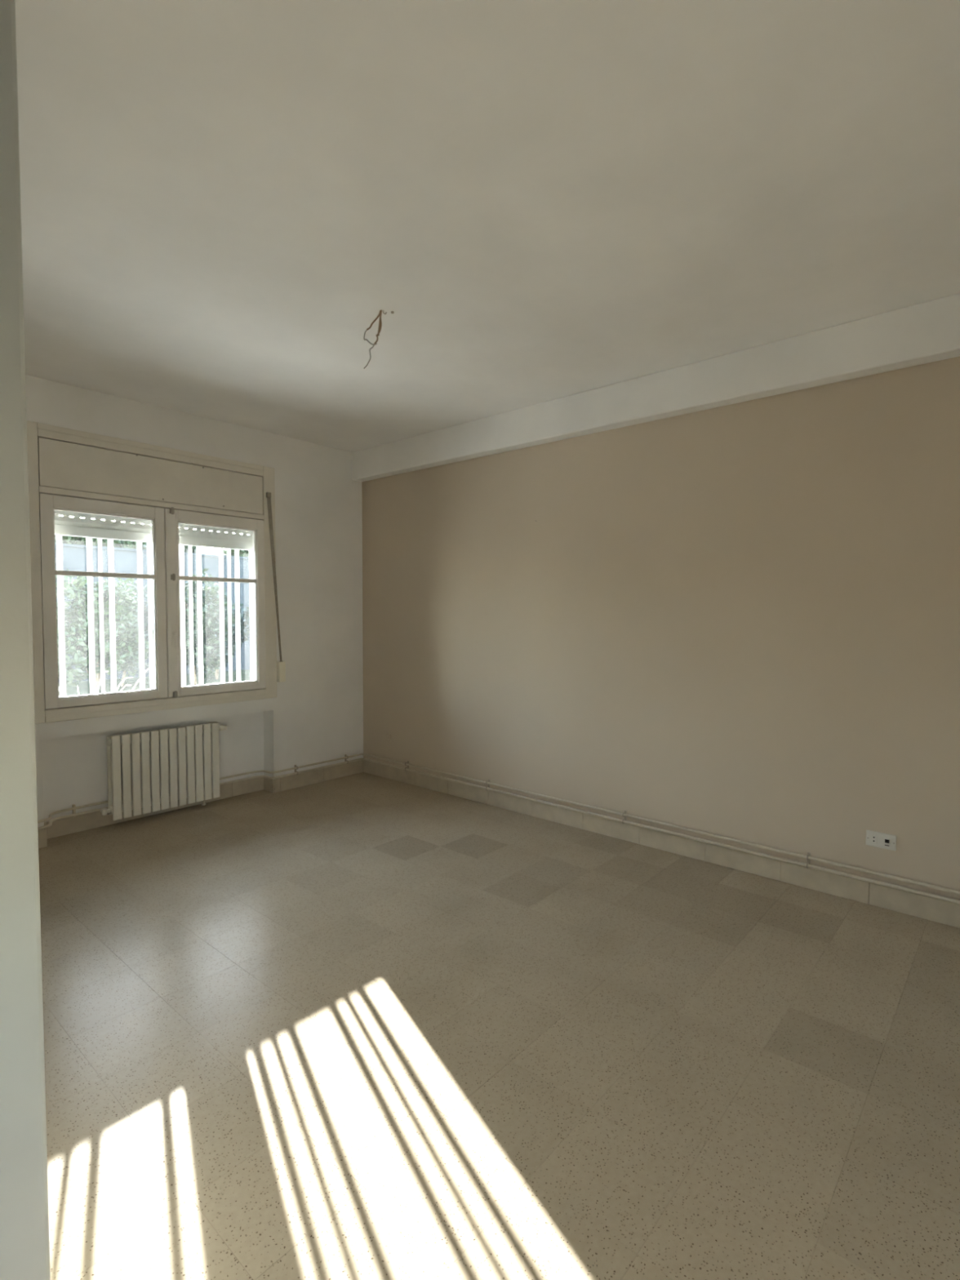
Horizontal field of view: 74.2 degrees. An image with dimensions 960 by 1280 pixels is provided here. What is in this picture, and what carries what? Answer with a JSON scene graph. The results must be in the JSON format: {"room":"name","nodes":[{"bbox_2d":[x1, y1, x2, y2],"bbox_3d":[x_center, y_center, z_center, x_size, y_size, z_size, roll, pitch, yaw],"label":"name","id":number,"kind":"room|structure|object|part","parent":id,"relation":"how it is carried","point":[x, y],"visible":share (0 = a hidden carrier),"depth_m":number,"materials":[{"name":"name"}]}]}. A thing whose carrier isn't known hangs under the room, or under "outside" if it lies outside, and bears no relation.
{"room":"empty room","nodes":[
{"label":"empty room","id":0,"kind":"room"},
{"bbox_2d":[0,0,50,1279],"bbox_3d":[-1.536,-0.025,1.567,4.750,2.908,0.120,2,3,41],"label":"wall","id":1,"kind":"structure","parent":0,"point":[24,1240],"depth_m":0.79,"materials":[{"name":"paint"}]},
{"bbox_2d":[56,534,62,570],"bbox_3d":[-2.732,-0.566,4.124,0.012,0.227,0.034,2,3,41],"label":"window grille","id":2,"kind":"object","parent":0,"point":[59,538],"depth_m":4.12,"materials":[{"name":"white metal"}]},
{"bbox_2d":[86,537,93,571],"bbox_3d":[-2.618,-0.574,4.255,0.012,0.224,0.034,2,3,41],"label":"window grille","id":3,"kind":"object","parent":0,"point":[89,540],"depth_m":4.25,"materials":[{"name":"white metal"}]},
{"bbox_2d":[107,538,114,573],"bbox_3d":[-2.533,-0.576,4.354,0.012,0.227,0.035,2,3,41],"label":"window grille","id":4,"kind":"object","parent":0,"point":[110,542],"depth_m":4.35,"materials":[{"name":"white metal"}]},
{"bbox_2d":[137,541,142,573],"bbox_3d":[-2.410,-0.583,4.495,0.012,0.225,0.035,2,3,41],"label":"window grille","id":5,"kind":"object","parent":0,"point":[140,562],"depth_m":4.49,"materials":[{"name":"white metal"}]},
{"bbox_2d":[25,374,363,826],"bbox_3d":[-2.327,-0.153,4.503,0.300,2.908,3.520,2,3,41],"label":"wall","id":6,"kind":"structure","parent":0,"point":[316,715],"depth_m":5.14,"materials":[{"name":"white paint"}]},
{"bbox_2d":[38,828,47,848],"bbox_3d":[-2.982,1.234,3.574,0.012,0.112,0.932,2,3,41],"label":"baseboard","id":7,"kind":"structure","parent":6,"relation":"attached to","point":[42,840],"depth_m":3.90,"materials":[{"name":"stone"}]},
{"bbox_2d":[26,420,277,724],"bbox_3d":[-2.237,-0.424,4.475,0.295,1.817,1.675,2,3,41],"label":"window","id":8,"kind":"structure","parent":6,"relation":"in","point":[69,470],"depth_m":4.35,"materials":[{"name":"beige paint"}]},
{"bbox_2d":[57,575,66,696],"bbox_3d":[-2.734,-0.025,4.147,0.012,0.785,0.034,2,3,41],"label":"window grille","id":9,"kind":"object","parent":8,"relation":"attached to","point":[60,578],"depth_m":4.14,"materials":[{"name":"white metal"}]},
{"bbox_2d":[87,576,95,693],"bbox_3d":[-2.620,-0.031,4.278,0.012,0.788,0.034,2,3,41],"label":"window grille","id":10,"kind":"object","parent":8,"relation":"attached to","point":[91,618],"depth_m":4.27,"materials":[{"name":"white metal"}]},
{"bbox_2d":[97,537,102,572],"bbox_3d":[-2.576,-0.574,4.303,0.012,0.226,0.025,2,3,41],"label":"window grille","id":11,"kind":"object","parent":8,"relation":"attached to","point":[100,540],"depth_m":4.30,"materials":[{"name":"white metal"}]},
{"bbox_2d":[98,577,105,693],"bbox_3d":[-2.578,-0.032,4.326,0.012,0.785,0.026,2,3,41],"label":"window grille","id":12,"kind":"object","parent":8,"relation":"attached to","point":[100,579],"depth_m":4.32,"materials":[{"name":"white metal"}]},
{"bbox_3d":[-2.441,-0.244,4.157,0.048,1.314,0.731,2,3,41],"label":"sash","id":13,"kind":"part","parent":8,"relation":"part of","materials":[{"name":"paint"}]},
{"bbox_2d":[108,577,116,692],"bbox_3d":[-2.534,-0.035,4.377,0.012,0.789,0.035,2,3,41],"label":"window grille","id":14,"kind":"object","parent":8,"relation":"attached to","point":[111,580],"depth_m":4.37,"materials":[{"name":"white metal"}]},
{"bbox_2d":[137,578,145,689],"bbox_3d":[-2.411,-0.039,4.518,0.012,0.786,0.035,2,3,41],"label":"window grille","id":15,"kind":"object","parent":8,"relation":"attached to","point":[140,602],"depth_m":4.51,"materials":[{"name":"white metal"}]},
{"bbox_2d":[146,542,151,574],"bbox_3d":[-2.368,-0.583,4.543,0.012,0.227,0.026,2,3,41],"label":"window grille","id":16,"kind":"object","parent":8,"relation":"attached to","point":[148,544],"depth_m":4.54,"materials":[{"name":"white metal"}]},
{"bbox_3d":[-2.183,-1.100,4.394,0.020,0.288,1.474,2,3,41],"label":"shutter box panel","id":17,"kind":"part","parent":8,"relation":"part of","materials":[{"name":"beige paint"}]},
{"bbox_2d":[147,578,153,688],"bbox_3d":[-2.370,-0.043,4.566,0.012,0.787,0.026,2,3,41],"label":"window grille","id":18,"kind":"object","parent":8,"relation":"attached to","point":[149,580],"depth_m":4.56,"materials":[{"name":"white metal"}]},
{"bbox_2d":[53,510,253,551],"bbox_3d":[-2.264,-0.285,4.516,0.032,1.330,1.546,2,3,41],"label":"roller shutter","id":19,"kind":"object","parent":8,"relation":"attached to","point":[64,525],"visible":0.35,"depth_m":4.36,"materials":[{"name":"plastic"}]},
{"bbox_3d":[-2.127,-0.028,4.433,0.050,0.166,0.032,2,3,41],"label":"handle","id":20,"kind":"part","parent":8,"relation":"part of","materials":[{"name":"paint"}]},
{"bbox_2d":[178,544,184,575],"bbox_3d":[-2.217,-0.593,4.716,0.012,0.222,0.035,2,3,41],"label":"window grille","id":21,"kind":"object","parent":8,"relation":"attached to","point":[180,547],"depth_m":4.71,"materials":[{"name":"white metal"}]},
{"bbox_2d":[179,580,186,686],"bbox_3d":[-2.219,-0.048,4.739,0.012,0.786,0.036,2,3,41],"label":"window grille","id":22,"kind":"object","parent":8,"relation":"attached to","point":[181,582],"depth_m":4.74,"materials":[{"name":"white metal"}]},
{"bbox_2d":[188,545,192,576],"bbox_3d":[-2.175,-0.593,4.764,0.012,0.226,0.026,2,3,41],"label":"window grille","id":23,"kind":"object","parent":8,"relation":"attached to","point":[190,569],"depth_m":4.76,"materials":[{"name":"white metal"}]},
{"bbox_2d":[188,580,194,685],"bbox_3d":[-2.177,-0.051,4.787,0.012,0.788,0.027,2,3,41],"label":"window grille","id":24,"kind":"object","parent":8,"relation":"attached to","point":[190,582],"depth_m":4.78,"materials":[{"name":"white metal"}]},
{"bbox_2d":[196,546,201,576],"bbox_3d":[-2.132,-0.597,4.814,0.012,0.223,0.035,2,3,41],"label":"window grille","id":25,"kind":"object","parent":8,"relation":"attached to","point":[198,548],"depth_m":4.81,"materials":[{"name":"white metal"}]},
{"bbox_2d":[197,581,203,684],"bbox_3d":[-2.133,-0.051,4.838,0.012,0.785,0.036,2,3,41],"label":"window grille","id":26,"kind":"object","parent":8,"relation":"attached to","point":[199,583],"depth_m":4.84,"materials":[{"name":"white metal"}]},
{"bbox_3d":[-1.949,-0.267,4.722,0.048,1.314,0.757,2,3,41],"label":"sash","id":27,"kind":"part","parent":8,"relation":"part of","materials":[{"name":"paint"}]},
{"bbox_2d":[219,582,232,683],"bbox_3d":[-2.000,-0.059,4.991,0.012,0.788,0.096,2,3,41],"label":"window grille","id":28,"kind":"object","parent":8,"relation":"attached to","point":[221,584],"depth_m":4.98,"materials":[{"name":"white metal"}]},
{"bbox_2d":[234,549,239,578],"bbox_3d":[-1.933,-0.603,5.043,0.012,0.226,0.034,2,3,41],"label":"window grille","id":29,"kind":"object","parent":8,"relation":"attached to","point":[237,551],"depth_m":5.04,"materials":[{"name":"white metal"}]},
{"bbox_2d":[266,492,285,682],"bbox_3d":[-1.621,-0.409,5.033,0.055,1.492,0.135,2,3,41],"label":"strap","id":30,"kind":"object","parent":8,"relation":"attached to","point":[281,665],"visible":1,"depth_m":5.03,"materials":[{"name":"fabric"}]},
{"bbox_2d":[44,777,263,839],"bbox_3d":[-2.281,1.192,4.608,0.012,0.112,1.575,2,3,41],"label":"baseboard","id":31,"kind":"structure","parent":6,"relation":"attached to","point":[80,823],"depth_m":4.33,"materials":[{"name":"stone"}]},
{"bbox_2d":[99,721,226,820],"bbox_3d":[-2.240,0.906,4.540,0.146,0.564,0.866,2,3,41],"label":"radiator","id":32,"kind":"object","parent":6,"relation":"attached to","point":[153,768],"visible":1,"depth_m":4.45,"materials":[{"name":"metal"}]},
{"bbox_2d":[263,777,274,792],"bbox_3d":[-1.712,1.170,5.148,0.138,0.112,0.012,2,3,41],"label":"baseboard","id":33,"kind":"structure","parent":6,"relation":"attached to","point":[268,784],"depth_m":5.13,"materials":[{"name":"stone"}]},
{"bbox_2d":[274,760,363,792],"bbox_3d":[-1.359,1.158,5.440,0.012,0.112,0.893,2,3,41],"label":"baseboard","id":34,"kind":"structure","parent":6,"relation":"attached to","point":[293,781],"depth_m":5.40,"materials":[{"name":"stone"}]},
{"bbox_2d":[218,547,231,577],"bbox_3d":[-1.999,-0.601,4.967,0.012,0.227,0.095,2,3,41],"label":"window grille","id":35,"kind":"object","parent":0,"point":[220,550],"depth_m":4.95,"materials":[{"name":"white metal"}]},
{"bbox_2d":[235,582,240,681],"bbox_3d":[-1.934,-0.063,5.067,0.012,0.788,0.037,2,3,41],"label":"window grille","id":36,"kind":"object","parent":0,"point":[237,584],"depth_m":5.06,"materials":[{"name":"white metal"}]},
{"bbox_2d":[15,0,959,452],"bbox_3d":[-0.590,-1.578,1.555,6.700,0.200,6.000,2,3,41],"label":"ceiling","id":37,"kind":"structure","parent":0,"point":[546,200],"depth_m":2.10,"materials":[{"name":"paint"}]},
{"bbox_2d":[363,310,394,368],"bbox_3d":[-0.478,-1.412,2.973,0.145,0.270,0.052,1,2,8],"label":"wires","id":38,"kind":"object","parent":37,"relation":"hanging from","point":[380,311],"visible":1,"depth_m":2.97,"materials":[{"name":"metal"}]},
{"bbox_2d":[38,772,959,1279],"bbox_3d":[-0.597,1.452,1.685,6.700,0.150,6.000,2,3,41],"label":"floor","id":39,"kind":"structure","parent":0,"point":[362,1025],"depth_m":2.07,"materials":[{"name":"tile"}]},
{"bbox_2d":[361,356,959,900],"bbox_3d":[0.761,-0.136,4.284,5.250,2.908,0.200,2,3,41],"label":"wall","id":40,"kind":"structure","parent":0,"point":[740,621],"depth_m":3.66,"materials":[{"name":"beige paint"}]},
{"bbox_2d":[37,753,959,894],"bbox_3d":[-0.428,1.169,3.018,4.868,0.078,3.350,2,3,41],"label":"pipe","id":41,"kind":"object","parent":40,"relation":"attached to","point":[74,807],"visible":0.98,"depth_m":4.02,"materials":[{"name":"metal"}]},
{"bbox_2d":[38,758,959,904],"bbox_3d":[-0.427,1.253,3.010,4.851,0.136,3.333,2,3,41],"label":"pipe","id":42,"kind":"object","parent":40,"relation":"attached to","point":[868,880],"visible":0.92,"depth_m":3.96,"materials":[{"name":"paint"}]},
{"bbox_2d":[351,293,959,481],"bbox_3d":[0.701,-1.460,4.077,4.750,0.245,0.110,2,3,41],"label":"ceiling beam","id":43,"kind":"structure","parent":40,"relation":"attached to","point":[929,331],"depth_m":3.53,"materials":[{"name":"paint"}]},
{"bbox_2d":[363,760,959,928],"bbox_3d":[0.726,1.216,4.229,4.750,0.112,0.012,2,3,41],"label":"baseboard","id":44,"kind":"structure","parent":40,"relation":"attached to","point":[931,908],"depth_m":3.69,"materials":[{"name":"stone"}]},
{"bbox_2d":[866,830,896,850],"bbox_3d":[1.976,0.988,3.131,0.127,0.076,0.015,2,3,41],"label":"wall socket","id":45,"kind":"object","parent":40,"relation":"attached to","point":[877,839],"visible":1,"depth_m":3.13,"materials":[{"name":"white plastic"}]},
{"bbox_3d":[1.993,0.991,3.110,0.024,0.041,0.003,2,3,41],"label":"jack frame","id":46,"kind":"part","parent":45,"relation":"part of","materials":[{"name":"white plastic"}]},
{"label":"outside","id":47,"kind":"structure","parent":0,"visible":0},
{"bbox_2d":[58,669,250,696],"bbox_3d":[-20.851,0.563,32.261,55.400,0.200,54.000,2,3,41],"label":"ground","id":48,"kind":"structure","parent":47,"point":[83,686],"depth_m":17.01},
{"bbox_2d":[55,568,149,693],"bbox_3d":[-8.207,-0.084,13.366,1.556,2.791,2.245,2,3,41],"label":"tree","id":49,"kind":"object","parent":48,"relation":"on","point":[76,620],"visible":0.69,"depth_m":13.20,"materials":[{"name":"green plant"}]},
{"bbox_3d":[-8.225,0.201,13.368,0.812,2.221,1.056,2,3,41],"label":"stem","id":50,"kind":"part","parent":49,"relation":"part of","materials":[{"name":"green plant"}]},
{"bbox_2d":[54,534,151,550],"bbox_3d":[-12.156,-1.379,20.346,2.359,4.761,3.433,2,3,41],"label":"tree","id":51,"kind":"object","parent":48,"relation":"on","point":[65,539],"visible":0.21,"depth_m":19.57,"materials":[{"name":"green plant"}]},
{"bbox_2d":[72,582,154,686],"bbox_3d":[-9.062,-0.152,16.209,1.557,2.679,2.329,2,3,41],"label":"shrub","id":52,"kind":"object","parent":48,"relation":"on","point":[145,588],"visible":0.11,"depth_m":16.27,"materials":[{"name":"green plant"}]},
{"bbox_3d":[-8.889,0.126,16.396,0.505,2.109,0.584,0,2,3],"label":"stem","id":53,"kind":"part","parent":52,"relation":"part of","materials":[{"name":"green plant"}]},
{"bbox_2d":[54,542,250,683],"bbox_3d":[-7.883,-0.873,20.923,0.350,3.710,46.000,2,3,41],"label":"wall","id":54,"kind":"structure","parent":48,"relation":"on","point":[74,556],"depth_m":18.47,"materials":[{"name":"white paint"}]},
{"bbox_2d":[130,541,196,553],"bbox_3d":[-11.761,-1.597,23.283,2.357,4.947,3.541,2,3,41],"label":"tree","id":55,"kind":"object","parent":48,"relation":"on","point":[185,547],"visible":0.06,"depth_m":23.28,"materials":[{"name":"green plant"}]},
{"bbox_2d":[179,568,235,684],"bbox_3d":[-6.645,-0.226,15.016,1.485,2.939,1.797,2,3,41],"label":"shrub","id":56,"kind":"object","parent":48,"relation":"on","point":[212,642],"visible":0.45,"depth_m":14.84,"materials":[{"name":"green plant"}]},
{"bbox_3d":[-6.882,0.122,14.841,0.654,2.256,0.509,2,3,41],"label":"stem","id":57,"kind":"part","parent":56,"relation":"part of","materials":[{"name":"plant"}]},
{"bbox_2d":[193,585,249,679],"bbox_3d":[-7.474,-0.228,17.891,1.611,2.694,1.971,2,3,41],"label":"shrub","id":58,"kind":"object","parent":48,"relation":"on","point":[242,613],"visible":0.12,"depth_m":17.94,"materials":[{"name":"green plant"}]},
{"bbox_3d":[-7.562,0.094,18.081,0.403,2.033,0.930,1,3,24],"label":"stem","id":59,"kind":"part","parent":58,"relation":"part of","materials":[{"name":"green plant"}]},
{"bbox_2d":[217,548,248,556],"bbox_3d":[-8.354,-1.595,24.720,2.328,4.838,3.476,2,3,41],"label":"tree","id":60,"kind":"object","parent":48,"relation":"on","point":[242,553],"visible":0.02,"depth_m":23.51,"materials":[{"name":"green plant"}]},
{"bbox_2d":[241,602,249,640],"bbox_3d":[-5.285,-0.452,16.737,1.583,3.248,1.879,2,3,41],"label":"shrub","id":61,"kind":"object","parent":48,"relation":"on","point":[247,615],"visible":0.02,"depth_m":16.18,"materials":[{"name":"green plant"}]},
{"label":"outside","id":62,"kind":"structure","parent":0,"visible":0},
{"bbox_3d":[1.679,1.456,12.700,4.300,0.210,54.000,2,3,41],"label":"terrace","id":63,"kind":"object","parent":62,"visible":0},
{"bbox_2d":[58,664,154,695],"bbox_3d":[-3.356,0.923,5.682,0.845,1.457,1.104,1,3,22],"label":"bush","id":64,"kind":"object","parent":63,"relation":"on","point":[153,664],"visible":0.09,"depth_m":5.91,"materials":[{"name":"green plant"}]}
]}

